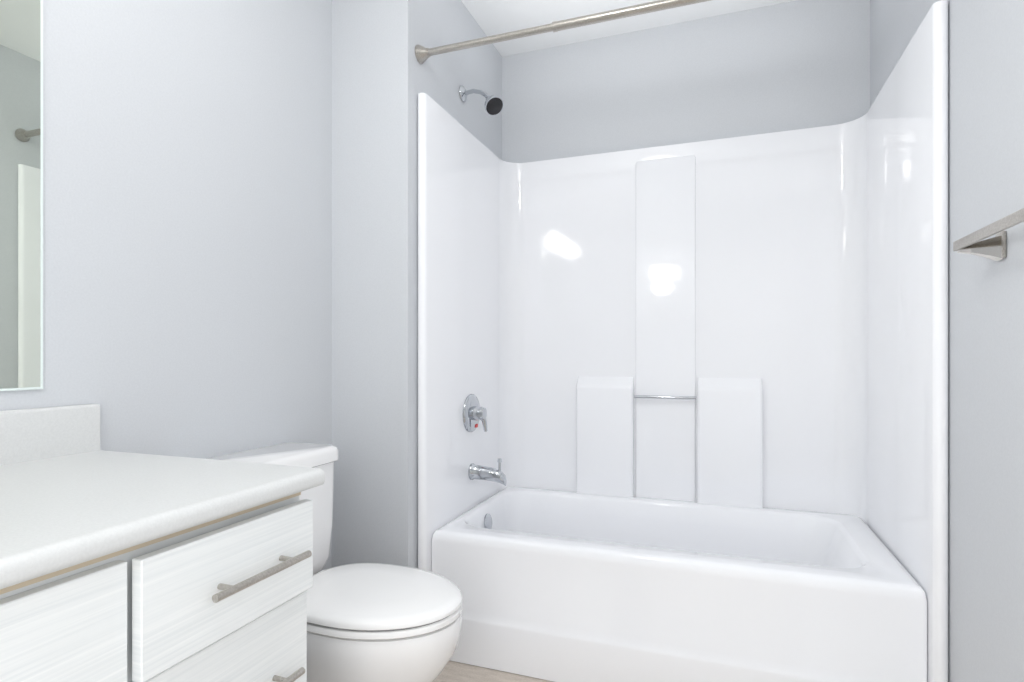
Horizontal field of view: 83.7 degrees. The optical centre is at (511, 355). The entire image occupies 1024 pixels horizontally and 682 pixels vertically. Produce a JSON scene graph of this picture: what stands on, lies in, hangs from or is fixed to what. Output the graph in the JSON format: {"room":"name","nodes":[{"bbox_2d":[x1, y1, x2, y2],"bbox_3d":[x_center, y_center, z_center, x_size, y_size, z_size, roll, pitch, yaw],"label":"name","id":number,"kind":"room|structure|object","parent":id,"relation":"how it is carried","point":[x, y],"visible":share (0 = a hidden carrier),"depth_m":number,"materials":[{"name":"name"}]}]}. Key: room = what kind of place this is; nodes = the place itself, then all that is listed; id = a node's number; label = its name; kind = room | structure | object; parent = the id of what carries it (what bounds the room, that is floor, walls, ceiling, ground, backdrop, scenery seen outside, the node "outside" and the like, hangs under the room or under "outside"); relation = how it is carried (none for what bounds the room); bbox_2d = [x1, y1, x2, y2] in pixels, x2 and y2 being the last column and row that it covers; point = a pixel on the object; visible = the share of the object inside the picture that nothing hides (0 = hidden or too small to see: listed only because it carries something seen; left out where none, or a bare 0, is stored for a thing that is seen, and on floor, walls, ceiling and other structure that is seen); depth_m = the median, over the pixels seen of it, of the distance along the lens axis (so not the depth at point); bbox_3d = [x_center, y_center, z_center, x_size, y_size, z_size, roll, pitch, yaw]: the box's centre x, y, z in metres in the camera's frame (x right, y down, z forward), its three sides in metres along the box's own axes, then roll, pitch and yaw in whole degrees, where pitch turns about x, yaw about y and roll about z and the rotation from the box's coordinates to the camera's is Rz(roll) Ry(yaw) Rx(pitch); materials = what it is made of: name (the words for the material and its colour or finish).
{"room":"bathroom","nodes":[
{"label":"bathroom","id":0,"kind":"room"},
{"bbox_2d":[0,0,331,572],"bbox_3d":[-1.005,-0.205,1.282,0.100,2.550,3.767,0,0,20],"label":"wall","id":1,"kind":"structure","parent":0,"point":[187,228],"depth_m":1.53,"materials":[{"name":"paint"}]},
{"bbox_2d":[0,0,42,390],"bbox_3d":[-1.213,-0.440,0.555,0.006,1.020,1.359,0,0,20],"label":"mirror","id":2,"kind":"object","parent":1,"relation":"attached to","point":[21,194],"visible":1,"depth_m":1.16,"materials":[{"name":"white mirror"}]},
{"bbox_2d":[332,0,501,567],"bbox_3d":[-0.354,-0.205,2.460,0.318,2.550,0.907,0,0,20],"label":"wall","id":3,"kind":"structure","parent":0,"point":[382,77],"depth_m":2.04,"materials":[{"name":"paint"}]},
{"bbox_2d":[433,660,553,681],"bbox_3d":[-0.067,1.120,0.940,2.098,0.100,3.767,0,0,20],"label":"floor","id":4,"kind":"structure","parent":0,"point":[453,671],"depth_m":1.91,"materials":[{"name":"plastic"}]},
{"bbox_2d":[0,404,324,681],"bbox_3d":[-0.908,0.559,0.436,0.656,1.017,1.585,0,0,20],"label":"bathroom vanity","id":5,"kind":"object","parent":4,"relation":"on","point":[115,566],"visible":1,"depth_m":0.84,"materials":[{"name":"white wood"}]},
{"bbox_2d":[206,442,461,681],"bbox_3d":[-0.472,0.674,1.542,0.717,0.787,0.448,0,0,20],"label":"toilet","id":6,"kind":"object","parent":4,"relation":"on","point":[373,622],"visible":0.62,"depth_m":1.39,"materials":[{"name":"white ceramic"}]},
{"bbox_2d":[418,0,947,681],"bbox_3d":[0.546,-0.029,2.158,1.576,2.195,0.855,0,0,20],"label":"shower","id":7,"kind":"object","parent":4,"relation":"on","point":[682,412],"visible":1,"depth_m":2.31,"materials":[{"name":"white plastic"}]},
{"bbox_2d":[461,0,795,56],"bbox_3d":[-0.067,-1.530,0.940,2.098,0.100,3.767,0,0,20],"label":"ceiling","id":8,"kind":"structure","parent":0,"point":[493,17],"depth_m":2.50,"materials":[{"name":"paint"}]},
{"bbox_2d":[502,0,869,162],"bbox_3d":[0.561,-0.205,2.663,1.898,2.550,0.100,0,0,20],"label":"wall","id":9,"kind":"structure","parent":0,"point":[794,65],"depth_m":2.52,"materials":[{"name":"paint"}]},
{"bbox_2d":[870,0,1023,681],"bbox_3d":[0.872,-0.205,0.598,0.100,2.550,3.767,0,0,20],"label":"wall","id":10,"kind":"structure","parent":0,"point":[985,361],"depth_m":1.30,"materials":[{"name":"paint"}]},
{"bbox_2d":[415,0,710,63],"bbox_3d":[0.408,-1.080,1.781,1.577,0.062,0.062,0,0,20],"label":"shower rod","id":11,"kind":"object","parent":10,"relation":"attached to","point":[423,54],"visible":1,"depth_m":1.86,"materials":[{"name":"silver metal"}]},
{"bbox_2d":[953,208,1023,260],"bbox_3d":[0.937,-0.233,1.015,0.061,0.059,0.615,0,0,20],"label":"towel bar","id":12,"kind":"object","parent":10,"relation":"attached to","point":[994,248],"visible":1,"depth_m":1.21,"materials":[{"name":"silver metal"}]}
]}

